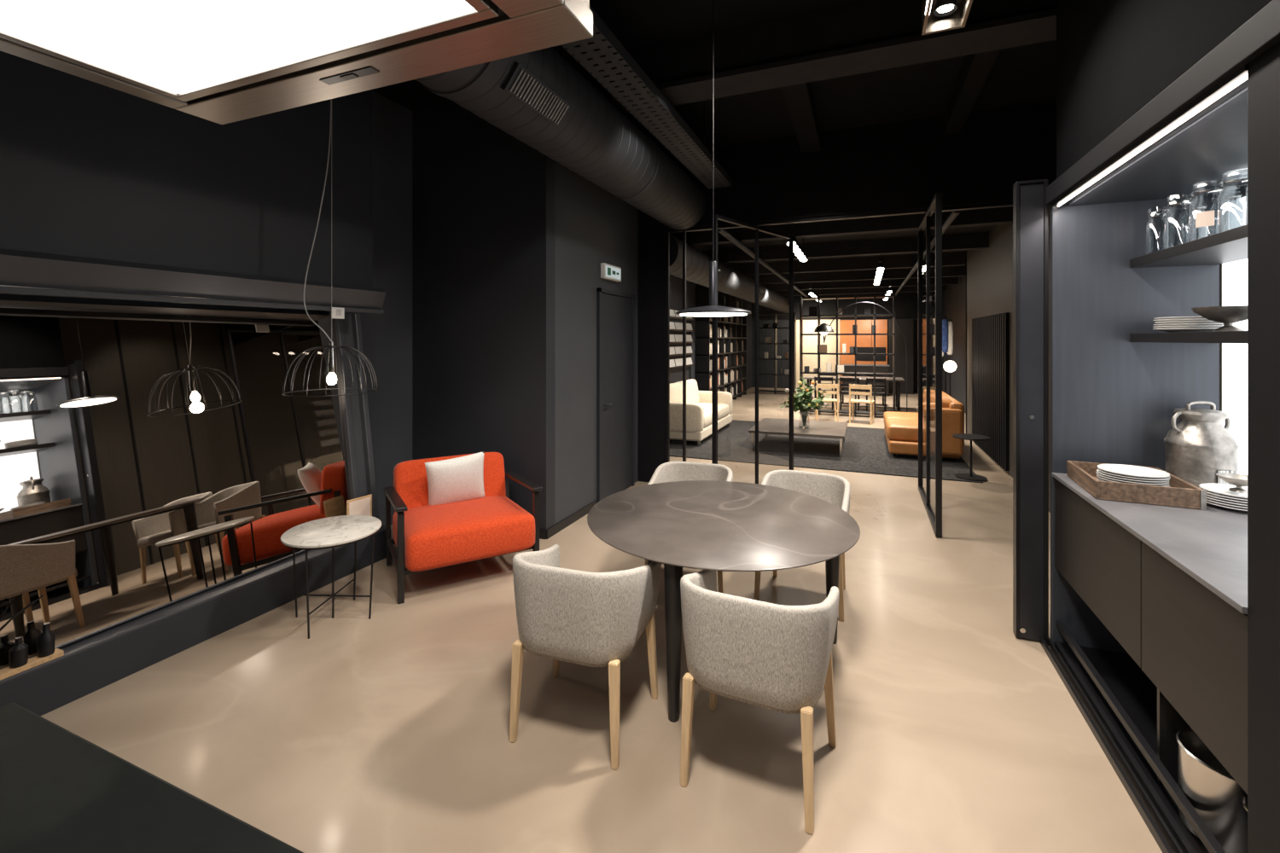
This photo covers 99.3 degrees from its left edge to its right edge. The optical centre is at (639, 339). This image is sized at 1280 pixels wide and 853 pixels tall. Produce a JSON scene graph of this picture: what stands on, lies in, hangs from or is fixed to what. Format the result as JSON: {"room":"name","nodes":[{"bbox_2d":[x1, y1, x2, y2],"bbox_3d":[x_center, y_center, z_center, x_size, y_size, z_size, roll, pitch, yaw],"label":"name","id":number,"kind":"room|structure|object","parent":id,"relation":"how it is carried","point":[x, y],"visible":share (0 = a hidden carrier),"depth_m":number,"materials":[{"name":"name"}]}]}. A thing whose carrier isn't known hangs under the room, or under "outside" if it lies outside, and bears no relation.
{"room":"store","nodes":[
{"label":"store","id":0,"kind":"room"},
{"bbox_2d":[0,50,372,287],"bbox_3d":[-3.413,-1.320,1.825,0.500,1.860,5.590,0,0,22],"label":"wall","id":1,"kind":"structure","parent":0,"point":[89,169],"depth_m":3.10,"materials":[{"name":"grey paint"}]},
{"bbox_2d":[0,91,412,525],"bbox_3d":[-3.541,-0.250,2.369,0.150,4.000,6.500,0,0,22],"label":"wall","id":2,"kind":"structure","parent":0,"point":[386,337],"depth_m":5.06,"materials":[{"name":"grey paint"}]},
{"bbox_2d":[0,248,385,311],"bbox_3d":[-3.344,-0.318,1.808,0.620,0.165,5.590,0,0,22],"label":"lintel beam","id":3,"kind":"object","parent":2,"relation":"attached to","point":[18,269],"visible":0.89,"depth_m":2.94,"materials":[{"name":"metal"}]},
{"bbox_2d":[0,285,383,314],"bbox_3d":[-3.094,-0.220,1.706,0.040,0.029,5.590,0,0,22],"label":"lintel lip","id":4,"kind":"object","parent":3,"relation":"attached to","point":[14,290],"depth_m":2.92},
{"bbox_2d":[412,102,554,529],"bbox_3d":[-1.573,-0.250,5.156,1.680,4.000,0.150,0,0,22],"label":"wall","id":5,"kind":"structure","parent":0,"point":[483,198],"depth_m":5.02,"materials":[{"name":"grey paint"}]},
{"bbox_2d":[572,0,1056,114],"bbox_3d":[1.156,-2.080,3.903,4.320,0.340,0.320,0,0,22],"label":"beam","id":6,"kind":"structure","parent":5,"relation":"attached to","point":[874,35],"depth_m":3.74,"materials":[{"name":"black paint"}]},
{"bbox_2d":[554,161,637,524],"bbox_3d":[-0.467,-0.250,5.838,0.150,4.000,1.950,0,0,22],"label":"wall","id":7,"kind":"structure","parent":0,"point":[593,227],"depth_m":5.35,"materials":[{"name":"grey paint"}]},
{"bbox_2d":[546,500,596,539],"bbox_3d":[-0.637,1.710,5.205,0.015,0.080,0.950,0,0,22],"label":"baseboard","id":8,"kind":"structure","parent":7,"relation":"attached to","point":[581,513],"depth_m":5.11,"materials":[{"name":"black metal"}]},
{"bbox_2d":[600,262,621,282],"bbox_3d":[-0.313,-0.730,5.942,0.055,0.160,0.420,0,0,22],"label":"exit sign","id":9,"kind":"object","parent":7,"relation":"attached to","point":[610,272],"visible":1,"depth_m":5.87,"materials":[{"name":"white plastic"}]},
{"bbox_2d":[596,287,634,503],"bbox_3d":[-0.257,0.605,6.103,0.034,2.290,0.940,0,0,22],"label":"frame","id":10,"kind":"object","parent":7,"relation":"attached to","point":[599,290],"visible":0.89,"depth_m":5.69,"materials":[{"name":"grey paint"}]},
{"bbox_2d":[601,293,631,500],"bbox_3d":[-0.264,0.625,6.106,0.019,2.230,0.840,0,0,22],"label":"door","id":11,"kind":"structure","parent":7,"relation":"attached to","point":[616,311],"depth_m":6.06,"materials":[{"name":"grey paint"}]},
{"bbox_2d":[40,387,1162,852],"bbox_3d":[2.592,1.800,8.502,6.950,0.100,22.900,0,0,22],"label":"floor","id":12,"kind":"structure","parent":0,"point":[387,732],"depth_m":2.44,"materials":[{"name":"concrete"}]},
{"bbox_2d":[0,702,303,852],"bbox_3d":[-0.970,1.300,0.546,1.490,0.900,0.975,0,0,22],"label":"kitchen island","id":13,"kind":"object","parent":12,"relation":"on","point":[61,792],"visible":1,"depth_m":0.99,"materials":[{"name":"black wood"}]},
{"bbox_2d":[0,525,386,716],"bbox_3d":[-3.353,1.631,1.865,0.560,0.238,5.690,0,0,22],"label":"ledge","id":14,"kind":"object","parent":12,"relation":"on","point":[90,664],"visible":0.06,"depth_m":3.01,"materials":[{"name":"grey paint"}]},
{"bbox_2d":[0,595,63,680],"bbox_3d":[-2.808,1.355,2.408,0.166,0.313,0.394,0,0,22],"label":"bottles","id":15,"kind":"object","parent":14,"relation":"on","point":[19,661],"visible":1,"depth_m":2.49,"materials":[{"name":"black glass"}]},
{"bbox_2d":[8,636,28,669],"bbox_3d":[-2.834,1.423,2.480,0.058,0.125,0.058,0,0,22],"label":"bottle","id":16,"kind":"object","parent":15,"relation":"on","point":[18,655],"depth_m":2.47,"materials":[{"name":"ceramic"}]},
{"bbox_2d":[36,622,55,657],"bbox_3d":[-2.800,1.413,2.563,0.058,0.145,0.058,0,0,22],"label":"bottle","id":17,"kind":"object","parent":15,"relation":"on","point":[46,640],"depth_m":2.55,"materials":[{"name":"ceramic"}]},
{"bbox_2d":[0,300,378,669],"bbox_3d":[-2.955,0.646,2.623,0.342,1.722,3.940,0,0,20],"label":"leaning mirror","id":18,"kind":"object","parent":14,"relation":"on","point":[152,459],"visible":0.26,"depth_m":3.09,"materials":[{"name":"mirror"}]},
{"bbox_2d":[346,494,372,516],"bbox_3d":[-2.150,1.361,4.166,0.014,0.300,0.200,0,0,30],"label":"wooden frame","id":19,"kind":"object","parent":14,"relation":"on","point":[363,505],"visible":0.48,"depth_m":4.17,"materials":[{"name":"brown wood"}]},
{"bbox_2d":[280,515,381,639],"bbox_3d":[-1.929,1.470,3.416,0.550,0.560,0.550,0,0,22],"label":"side table","id":20,"kind":"object","parent":12,"relation":"on","point":[334,532],"visible":1,"depth_m":3.40,"materials":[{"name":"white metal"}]},
{"bbox_2d":[383,451,542,604],"bbox_3d":[-1.377,1.319,4.173,1.010,0.862,0.945,0,0,-31],"label":"armchair","id":21,"kind":"object","parent":12,"relation":"on","point":[451,510],"visible":0.98,"depth_m":4.01,"materials":[{"name":"orange fabric"}]},
{"bbox_2d":[393,452,506,512],"bbox_3d":[-1.547,1.210,4.458,0.860,0.516,0.279,0,0,-31],"label":"cushion","id":22,"kind":"object","parent":21,"relation":"on","point":[410,477],"depth_m":4.27,"materials":[{"name":"fabric"}]},
{"bbox_2d":[424,451,485,505],"bbox_3d":[-1.452,1.120,4.300,0.495,0.465,0.209,0,0,-31],"label":"throw pillow","id":23,"kind":"object","parent":21,"relation":"on","point":[461,480],"depth_m":4.24,"materials":[{"name":"beige fabric"}]},
{"bbox_2d":[392,495,535,571],"bbox_3d":[-1.345,1.430,4.119,0.900,0.317,0.820,0,0,-31],"label":"seat cushion","id":24,"kind":"object","parent":21,"relation":"on","point":[435,534],"depth_m":3.84,"materials":[{"name":"fabric"}]},
{"bbox_2d":[509,544,661,770],"bbox_3d":[-0.257,1.354,2.508,0.590,0.792,0.527,0,0,18],"label":"dining chair","id":25,"kind":"object","parent":12,"relation":"on","point":[587,619],"visible":1,"depth_m":2.28,"materials":[{"name":"beige fabric"}]},
{"bbox_2d":[669,309,694,379],"bbox_3d":[0.846,0.550,11.757,0.110,2.400,2.000,0,0,22],"label":"display","id":26,"kind":"object","parent":12,"relation":"on","point":[678,338],"visible":0.59,"depth_m":11.73,"materials":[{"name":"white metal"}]},
{"bbox_2d":[644,461,733,593],"bbox_3d":[0.373,1.354,3.999,0.590,0.792,0.527,0,0,18],"label":"dining chair","id":27,"kind":"object","parent":12,"relation":"on","point":[671,471],"visible":0.26,"depth_m":4.20,"materials":[{"name":"beige fabric"}]},
{"bbox_2d":[695,284,746,399],"bbox_3d":[2.366,0.200,15.203,0.340,3.100,4.530,0,0,22],"label":"bookcase","id":28,"kind":"object","parent":12,"relation":"on","point":[731,330],"visible":0.67,"depth_m":14.47,"materials":[{"name":"wood"}]},
{"bbox_2d":[709,297,743,395],"bbox_3d":[2.338,0.192,15.176,0.250,2.854,4.358,0,0,22],"label":"books","id":29,"kind":"object","parent":28,"relation":"on","point":[730,344],"depth_m":15.16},
{"bbox_2d":[587,480,860,722],"bbox_3d":[0.449,1.373,3.101,1.494,0.753,1.494,0,0,22],"label":"round dining table","id":30,"kind":"object","parent":12,"relation":"on","point":[701,525],"visible":0.89,"depth_m":2.85,"materials":[{"name":"grey stone"}]},
{"bbox_2d":[680,570,839,835],"bbox_3d":[0.484,1.354,2.237,0.590,0.792,0.527,0,0,25],"label":"dining chair","id":31,"kind":"object","parent":12,"relation":"on","point":[770,656],"visible":1,"depth_m":2.00,"materials":[{"name":"beige fabric"}]},
{"bbox_2d":[758,312,796,394],"bbox_3d":[4.381,0.450,17.549,1.232,2.600,0.360,0,0,22],"label":"bookshelf","id":32,"kind":"object","parent":12,"relation":"on","point":[768,339],"visible":0.88,"depth_m":17.40,"materials":[{"name":"black metal"}]},
{"bbox_2d":[754,470,850,622],"bbox_3d":[1.118,1.354,3.715,0.590,0.792,0.527,0,0,25],"label":"dining chair","id":33,"kind":"object","parent":12,"relation":"on","point":[835,490],"visible":0.41,"depth_m":3.86,"materials":[{"name":"beige fabric"}]},
{"bbox_2d":[669,419,982,482],"bbox_3d":[2.803,1.743,9.280,4.550,0.014,3.900,0,0,22],"label":"area rug","id":34,"kind":"object","parent":12,"relation":"on","point":[864,450],"visible":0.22,"depth_m":8.35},
{"bbox_2d":[669,378,732,446],"bbox_3d":[0.952,1.262,10.039,1.030,0.947,2.320,0,0,22],"label":"sofa","id":35,"kind":"object","parent":34,"relation":"on","point":[698,403],"visible":0.63,"depth_m":9.33,"materials":[{"name":"fabric"}]},
{"bbox_2d":[669,383,682,402],"bbox_3d":[0.534,1.056,9.691,0.314,0.534,0.980,0,0,22],"label":"cushion","id":36,"kind":"object","parent":35,"relation":"on","point":[676,389],"depth_m":9.69,"materials":[{"name":"beige fabric"}]},
{"bbox_2d":[674,378,699,403],"bbox_3d":[0.898,1.056,10.579,0.314,0.534,0.980,0,0,22],"label":"cushion","id":37,"kind":"object","parent":35,"relation":"on","point":[692,392],"depth_m":10.54,"materials":[{"name":"beige fabric"}]},
{"bbox_2d":[697,402,728,419],"bbox_3d":[1.268,1.376,10.428,0.720,0.240,0.980,0,0,22],"label":"seat cushion","id":38,"kind":"object","parent":35,"relation":"on","point":[723,408],"depth_m":10.33,"materials":[{"name":"beige fabric"}]},
{"bbox_2d":[748,418,847,458],"bbox_3d":[2.599,1.571,8.823,1.400,0.330,1.440,0,0,22],"label":"coffee table","id":39,"kind":"object","parent":34,"relation":"on","point":[766,426],"visible":0.95,"depth_m":8.57,"materials":[{"name":"wood"}]},
{"bbox_2d":[779,377,831,428],"bbox_3d":[2.619,1.000,8.732,0.805,0.810,0.634,0,0,3],"label":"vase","id":40,"kind":"object","parent":39,"relation":"on","point":[801,404],"visible":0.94,"depth_m":8.62,"materials":[{"name":"clear glass"}]},
{"bbox_2d":[883,389,964,461],"bbox_3d":[4.453,1.293,8.680,0.980,0.886,2.060,0,0,22],"label":"leather sofa","id":41,"kind":"object","parent":34,"relation":"on","point":[900,428],"visible":0.65,"depth_m":7.84,"materials":[{"name":"orange leather"}]},
{"bbox_2d":[883,411,918,428],"bbox_3d":[4.493,1.386,9.171,0.680,0.240,0.920,0,0,22],"label":"seat cushion","id":42,"kind":"object","parent":41,"relation":"on","point":[887,415],"depth_m":9.11,"materials":[{"name":"orange leather"}]},
{"bbox_2d":[885,418,918,442],"bbox_3d":[4.159,1.386,8.357,0.680,0.240,0.920,0,0,22],"label":"seat cushion","id":43,"kind":"object","parent":41,"relation":"on","point":[897,429],"depth_m":8.03,"materials":[{"name":"orange leather"}]},
{"bbox_2d":[923,389,943,409],"bbox_3d":[4.844,1.096,9.027,0.282,0.493,0.920,0,0,22],"label":"cushion","id":44,"kind":"object","parent":41,"relation":"on","point":[932,392],"depth_m":9.01,"materials":[{"name":"orange leather"}]},
{"bbox_2d":[930,394,952,407],"bbox_3d":[4.511,1.096,8.213,0.282,0.493,0.920,0,0,22],"label":"cushion","id":45,"kind":"object","parent":41,"relation":"on","point":[946,401],"depth_m":7.91,"materials":[{"name":"orange leather"}]},
{"bbox_2d":[942,316,953,393],"bbox_3d":[5.508,0.656,9.804,0.320,2.160,0.320,0,0,22],"label":"coat stand","id":46,"kind":"object","parent":34,"relation":"on","point":[947,327],"visible":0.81,"depth_m":9.69,"materials":[{"name":"fabric"}]},
{"bbox_2d":[952,433,990,481],"bbox_3d":[4.161,1.476,6.832,0.410,0.520,0.410,0,0,22],"label":"side table","id":47,"kind":"object","parent":34,"relation":"on","point":[970,476],"visible":1,"depth_m":6.82,"materials":[{"name":"metal"}]},
{"bbox_2d":[814,383,838,422],"bbox_3d":[3.999,1.340,11.665,0.460,0.820,0.420,0,0,12],"label":"wooden chair","id":48,"kind":"object","parent":12,"relation":"on","point":[818,386],"visible":0.78,"depth_m":11.48,"materials":[{"name":"brown wood"}]},
{"bbox_2d":[799,294,895,418],"bbox_3d":[4.756,0.375,12.532,2.032,2.750,0.360,0,0,22],"label":"divider","id":49,"kind":"object","parent":12,"relation":"on","point":[814,311],"visible":0.98,"depth_m":12.44,"materials":[{"name":"black metal"}]},
{"bbox_2d":[770,291,935,396],"bbox_3d":[6.902,0.075,17.900,5.200,3.349,1.600,0,0,22],"label":"glass partition","id":50,"kind":"object","parent":12,"relation":"on","point":[906,304],"visible":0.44,"depth_m":17.67,"materials":[{"name":"paint"}]},
{"bbox_2d":[796,319,840,390],"bbox_3d":[6.163,0.530,19.024,1.580,2.440,0.080,0,0,22],"label":"panel","id":51,"kind":"object","parent":50,"relation":"attached to","point":[810,342],"visible":0.36,"depth_m":18.99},
{"bbox_2d":[802,375,904,410],"bbox_3d":[5.532,1.370,14.160,2.400,0.760,1.000,0,0,22],"label":"dining table","id":52,"kind":"object","parent":12,"relation":"on","point":[809,378],"visible":0.74,"depth_m":14.09,"materials":[{"name":"grey stone"}]},
{"bbox_2d":[814,302,907,412],"bbox_3d":[4.497,0.495,10.964,1.891,2.510,0.400,0,0,22],"label":"arc floor lamp","id":53,"kind":"object","parent":12,"relation":"on","point":[823,328],"visible":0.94,"depth_m":11.08,"materials":[{"name":"black metal"}]},
{"bbox_2d":[849,384,874,424],"bbox_3d":[4.669,1.340,11.444,0.460,0.820,0.420,0,0,30],"label":"wooden chair","id":54,"kind":"object","parent":12,"relation":"on","point":[851,386],"visible":1,"depth_m":11.32,"materials":[{"name":"brown wood"}]},
{"bbox_2d":[843,366,888,396],"bbox_3d":[7.145,1.290,17.254,1.340,0.920,0.550,0,0,22],"label":"countertop","id":55,"kind":"structure","parent":12,"relation":"on","point":[846,369],"depth_m":16.99,"materials":[{"name":"brown wood"}]},
{"bbox_2d":[1012,0,1279,852],"bbox_3d":[1.953,0.415,1.380,0.912,2.670,3.635,0,0,22],"label":"display cabinet","id":56,"kind":"object","parent":12,"relation":"on","point":[1165,620],"depth_m":2.37,"materials":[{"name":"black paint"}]},
{"bbox_2d":[1051,472,1247,614],"bbox_3d":[2.331,0.760,2.163,0.705,0.020,1.666,0,0,22],"label":"countertop","id":57,"kind":"structure","parent":56,"relation":"on","point":[1210,545],"depth_m":2.07,"materials":[{"name":"grey stone"}]},
{"bbox_2d":[1067,460,1206,510],"bbox_3d":[2.414,0.707,2.683,0.383,0.085,0.483,0,0,25],"label":"wooden tray","id":58,"kind":"object","parent":57,"relation":"on","point":[1181,493],"visible":0.86,"depth_m":2.50,"materials":[{"name":"brown wood"}]},
{"bbox_2d":[1096,464,1170,487],"bbox_3d":[2.406,0.687,2.657,0.268,0.098,0.268,0,0,22],"label":"plate","id":59,"kind":"object","parent":58,"relation":"in","point":[1110,473],"visible":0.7,"depth_m":2.65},
{"bbox_2d":[1163,401,1239,488],"bbox_3d":[2.801,0.528,2.716,0.264,0.442,0.264,0,0,-39],"label":"milk can","id":60,"kind":"object","parent":57,"relation":"on","point":[1198,448],"visible":0.93,"depth_m":2.65,"materials":[{"name":"grey metal"}]},
{"bbox_2d":[1198,483,1247,511],"bbox_3d":[2.667,0.711,2.419,0.253,0.076,0.253,0,0,22],"label":"plates","id":61,"kind":"object","parent":57,"relation":"on","point":[1219,495],"visible":0.59,"depth_m":2.42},
{"bbox_2d":[1216,472,1247,493],"bbox_3d":[2.667,0.643,2.420,0.143,0.065,0.143,0,0,22],"label":"bowl","id":62,"kind":"object","parent":61,"relation":"on","point":[1239,480],"visible":0.79,"depth_m":2.42,"materials":[{"name":"grey metal"}]},
{"bbox_2d":[1164,193,1196,249],"bbox_3d":[2.648,-0.574,2.665,0.111,0.280,0.110,0,0,22],"label":"glass jar","id":63,"kind":"object","parent":56,"relation":"on","point":[1178,200],"visible":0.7,"depth_m":2.67,"materials":[{"name":"glass"}]},
{"bbox_2d":[1152,316,1223,332],"bbox_3d":[2.706,-0.072,2.674,0.264,0.076,0.264,0,0,22],"label":"plates","id":64,"kind":"object","parent":56,"relation":"on","point":[1172,324],"visible":0.87,"depth_m":2.60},
{"bbox_2d":[1129,224,1247,267],"bbox_3d":[2.496,-0.409,2.095,0.360,0.048,1.666,0,0,22],"label":"shelf","id":65,"kind":"object","parent":56,"relation":"attached to","point":[1213,251],"depth_m":2.49,"materials":[{"name":"black wood"}]},
{"bbox_2d":[1129,331,1247,343],"bbox_3d":[2.496,-0.009,2.095,0.360,0.048,1.666,0,0,22],"label":"shelf","id":66,"kind":"object","parent":56,"relation":"attached to","point":[1136,337],"depth_m":2.42,"materials":[{"name":"black wood"}]},
{"bbox_2d":[1176,198,1208,245],"bbox_3d":[2.807,-0.574,2.762,0.111,0.280,0.110,0,0,22],"label":"glass jar","id":67,"kind":"object","parent":56,"relation":"on","point":[1201,200],"visible":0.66,"depth_m":2.77,"materials":[{"name":"glass"}]},
{"bbox_2d":[1188,179,1229,241],"bbox_3d":[2.627,-0.584,2.507,0.131,0.300,0.139,0,0,22],"label":"glass jar","id":68,"kind":"object","parent":56,"relation":"on","point":[1203,218],"visible":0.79,"depth_m":2.49,"materials":[{"name":"glass"}]},
{"bbox_2d":[1175,727,1247,852],"bbox_3d":[2.023,1.559,1.851,0.284,0.280,0.294,0,0,-21],"label":"stockpot","id":69,"kind":"object","parent":56,"relation":"on","point":[1215,795],"visible":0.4,"depth_m":1.81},
{"bbox_2d":[1190,305,1247,331],"bbox_3d":[2.609,-0.089,2.411,0.235,0.110,0.235,0,0,22],"label":"bowl","id":70,"kind":"object","parent":56,"relation":"on","point":[1227,316],"visible":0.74,"depth_m":2.37,"materials":[{"name":"grey metal"}]},
{"bbox_2d":[1209,186,1243,235],"bbox_3d":[2.789,-0.579,2.586,0.111,0.290,0.110,0,0,22],"label":"glass jar","id":71,"kind":"object","parent":56,"relation":"on","point":[1239,192],"visible":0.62,"depth_m":2.57,"materials":[{"name":"glass"}]},
{"bbox_2d":[1217,168,1247,232],"bbox_3d":[2.592,-0.584,2.342,0.141,0.300,0.140,0,0,22],"label":"glass jar","id":72,"kind":"object","parent":56,"relation":"on","point":[1240,176],"visible":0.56,"depth_m":2.37,"materials":[{"name":"glass"}]},
{"bbox_3d":[2.517,0.025,1.633,0.020,1.450,0.830,0,0,22],"label":"window","id":73,"kind":"structure","parent":56,"relation":"attached to","visible":0},
{"bbox_2d":[1221,196,1247,487],"bbox_3d":[2.676,0.025,2.021,0.010,1.450,1.650,0,0,22],"label":"window","id":74,"kind":"structure","parent":73,"relation":"attached to","point":[1234,274],"depth_m":2.68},
{"bbox_2d":[669,274,751,389],"bbox_3d":[1.464,0.075,13.622,0.120,3.350,13.680,0,0,22],"label":"wall","id":75,"kind":"structure","parent":0,"point":[676,283],"depth_m":12.62,"materials":[{"name":"grey paint"}]},
{"bbox_2d":[727,252,965,275],"bbox_3d":[3.473,-1.490,11.113,5.500,0.220,0.180,0,0,22],"label":"beam","id":76,"kind":"structure","parent":75,"relation":"attached to","point":[958,258],"depth_m":10.75,"materials":[{"name":"black paint"}]},
{"bbox_2d":[746,265,965,284],"bbox_3d":[4.439,-1.490,12.879,5.950,0.220,0.180,0,0,22],"label":"beam","id":77,"kind":"structure","parent":75,"relation":"attached to","point":[947,271],"depth_m":12.57,"materials":[{"name":"metal"}]},
{"bbox_2d":[762,276,958,290],"bbox_3d":[5.197,-1.490,14.729,5.950,0.220,0.180,0,0,22],"label":"beam","id":78,"kind":"structure","parent":75,"relation":"attached to","point":[945,281],"depth_m":14.42,"materials":[{"name":"metal"}]},
{"bbox_2d":[774,285,947,296],"bbox_3d":[5.956,-1.490,16.580,5.950,0.220,0.180,0,0,22],"label":"beam","id":79,"kind":"structure","parent":75,"relation":"attached to","point":[915,288],"depth_m":16.23,"materials":[{"name":"metal"}]},
{"bbox_2d":[372,0,1056,153],"bbox_3d":[-0.386,-2.300,2.157,6.250,0.100,8.900,0,0,22],"label":"ceiling","id":80,"kind":"structure","parent":0,"point":[1024,74],"depth_m":4.80,"materials":[{"name":"black paint"}]},
{"bbox_2d":[0,0,593,124],"bbox_3d":[-0.810,-1.422,0.864,1.165,1.652,0.945,0,0,22],"label":"ceiling light panel","id":81,"kind":"object","parent":80,"relation":"attached to","point":[218,61],"visible":1,"depth_m":1.10,"materials":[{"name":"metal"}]},
{"bbox_2d":[282,98,378,396],"bbox_3d":[-1.964,-0.956,3.463,0.529,2.587,0.529,0,0,22],"label":"pendant lamp","id":82,"kind":"object","parent":80,"relation":"hanging from","point":[331,379],"visible":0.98,"depth_m":3.46,"materials":[{"name":"black metal"}]},
{"bbox_2d":[415,45,706,230],"bbox_3d":[-1.122,-1.774,2.537,0.624,0.952,8.544,0,0,22],"label":"ventilation duct","id":83,"kind":"object","parent":80,"relation":"hanging from","point":[538,98],"visible":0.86,"depth_m":3.67,"materials":[{"name":"metal"}]},
{"bbox_2d":[500,60,570,127],"bbox_3d":[-0.597,-1.422,3.184,0.127,0.147,0.560,0,0,22],"label":"grille","id":84,"kind":"object","parent":83,"relation":"attached to","point":[520,84],"depth_m":3.13,"materials":[{"name":"metal"}]},
{"bbox_2d":[560,5,733,189],"bbox_3d":[-0.671,-2.000,2.371,0.280,0.500,8.480,0,0,22],"label":"cable tray","id":85,"kind":"object","parent":80,"relation":"hanging from","point":[689,154],"visible":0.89,"depth_m":3.96,"materials":[{"name":"grey paint"}]},
{"bbox_2d":[675,0,751,316],"bbox_3d":[0.418,-1.193,3.103,0.428,2.112,0.428,0,0,22],"label":"pendant lamp","id":86,"kind":"object","parent":80,"relation":"hanging from","point":[712,310],"visible":1,"depth_m":3.08,"materials":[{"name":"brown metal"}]},
{"bbox_2d":[680,312,746,316],"bbox_3d":[0.418,-0.141,3.103,0.380,0.008,0.380,0,0,22],"label":"diffuser","id":87,"kind":"object","parent":86,"relation":"attached to","point":[687,314],"depth_m":2.99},
{"bbox_2d":[921,0,973,34],"bbox_3d":[1.762,-2.060,3.114,0.230,0.380,0.400,0,0,22],"label":"ceiling spotlight","id":88,"kind":"object","parent":80,"relation":"attached to","point":[937,15],"depth_m":3.25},
{"bbox_2d":[751,302,935,392],"bbox_3d":[6.958,0.075,18.828,6.100,3.350,0.120,0,0,22],"label":"wall","id":89,"kind":"structure","parent":0,"point":[765,366],"depth_m":19.56,"materials":[{"name":"grey paint"}]},
{"bbox_2d":[692,225,997,265],"bbox_3d":[4.422,-1.650,12.507,6.600,0.100,13.900,0,0,22],"label":"ceiling","id":90,"kind":"structure","parent":0,"point":[976,229],"depth_m":8.75,"materials":[{"name":"black paint"}]},
{"bbox_2d":[785,223,807,262],"bbox_3d":[2.266,-1.406,7.798,0.130,0.389,1.850,0,0,22],"label":"track light","id":91,"kind":"object","parent":90,"relation":"hanging from","point":[799,252],"visible":0.82,"depth_m":7.68,"materials":[{"name":"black metal"}]},
{"bbox_2d":[637,99,1056,482],"bbox_3d":[1.971,-0.250,5.958,4.570,4.000,0.120,0,0,22],"label":"wall","id":92,"kind":"structure","parent":0,"point":[899,165],"depth_m":5.84,"materials":[{"name":"paint"}]},
{"bbox_2d":[711,214,793,470],"bbox_3d":[1.335,0.224,6.213,0.050,3.028,1.670,0,0,43],"label":"frame","id":93,"kind":"object","parent":92,"relation":"attached to","point":[714,319],"visible":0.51,"depth_m":5.91,"materials":[{"name":"black metal"}]},
{"bbox_2d":[755,229,758,483],"bbox_3d":[1.335,0.220,6.213,0.036,2.950,0.024,0,0,43],"label":"bars","id":94,"kind":"object","parent":92,"relation":"attached to","point":[756,230],"visible":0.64,"depth_m":6.20,"materials":[{"name":"black metal"}]},
{"bbox_2d":[717,228,808,297],"bbox_3d":[3.240,-1.330,12.127,0.070,0.070,12.100,0,0,22],"label":"trim","id":95,"kind":"structure","parent":92,"relation":"attached to","point":[723,232],"depth_m":8.36,"materials":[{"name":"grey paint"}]},
{"bbox_2d":[779,81,820,152],"bbox_3d":[1.494,-2.150,5.018,0.200,0.200,1.980,0,0,22],"label":"beam","id":96,"kind":"structure","parent":92,"relation":"attached to","point":[799,99],"depth_m":5.00,"materials":[{"name":"black paint"}]},
{"bbox_2d":[894,210,960,296],"bbox_3d":[5.553,-1.330,11.179,0.070,0.070,12.100,0,0,22],"label":"beam","id":97,"kind":"structure","parent":92,"relation":"attached to","point":[953,215],"depth_m":7.33,"materials":[{"name":"metal"}]},
{"bbox_2d":[925,216,930,506],"bbox_3d":[2.945,0.220,5.553,0.036,2.950,0.024,0,0,22],"label":"bars","id":98,"kind":"object","parent":92,"relation":"attached to","point":[928,218],"visible":1,"depth_m":5.54,"materials":[{"name":"black metal"}]},
{"bbox_2d":[918,192,942,537],"bbox_3d":[2.945,0.224,5.553,0.050,3.028,1.670,0,0,22],"label":"frame","id":99,"kind":"object","parent":92,"relation":"attached to","point":[936,204],"visible":1,"depth_m":4.79,"materials":[{"name":"black metal"}]},
{"bbox_2d":[943,49,1000,134],"bbox_3d":[2.739,-2.150,4.508,0.150,0.200,1.980,0,0,22],"label":"beam","id":100,"kind":"structure","parent":92,"relation":"attached to","point":[974,69],"depth_m":4.51,"materials":[{"name":"black paint"}]},
{"bbox_2d":[942,276,965,413],"bbox_3d":[8.109,0.075,13.698,0.120,3.350,8.500,0,0,22],"label":"wall","id":101,"kind":"structure","parent":0,"point":[953,299],"depth_m":13.89,"materials":[{"name":"grey paint"}]},
{"bbox_2d":[965,204,1221,512],"bbox_3d":[3.400,-0.250,3.524,0.120,4.000,13.900,0,0,22],"label":"wall","id":102,"kind":"structure","parent":0,"point":[989,273],"depth_m":7.65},
{"bbox_2d":[669,206,1012,245],"bbox_3d":[1.956,-1.490,7.412,5.500,0.220,0.180,0,0,22],"label":"beam","id":103,"kind":"structure","parent":102,"relation":"attached to","point":[997,216],"depth_m":6.99,"materials":[{"name":"metal"}]},
{"bbox_2d":[669,234,789,313],"bbox_3d":[2.546,-1.110,12.412,0.487,0.487,12.100,0,0,22],"label":"duct","id":104,"kind":"object","parent":103,"relation":"hanging from","point":[730,282],"visible":0.8,"depth_m":9.02,"materials":[{"name":"metal"}]},
{"bbox_2d":[701,232,989,263],"bbox_3d":[2.714,-1.490,9.262,5.500,0.220,0.180,0,0,22],"label":"beam","id":105,"kind":"structure","parent":102,"relation":"attached to","point":[980,241],"depth_m":8.82,"materials":[{"name":"black paint"}]},
{"bbox_2d":[971,312,1009,471],"bbox_3d":[5.193,0.675,8.112,0.039,2.050,2.350,0,0,22],"label":"door","id":106,"kind":"structure","parent":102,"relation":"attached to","point":[990,334],"depth_m":7.82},
{"bbox_2d":[1056,0,1272,179],"bbox_3d":[1.539,-1.562,0.104,0.730,1.375,6.160,0,0,22],"label":"bulkhead","id":107,"kind":"object","parent":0,"point":[1114,57],"visible":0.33,"depth_m":2.34,"materials":[{"name":"black paint"}]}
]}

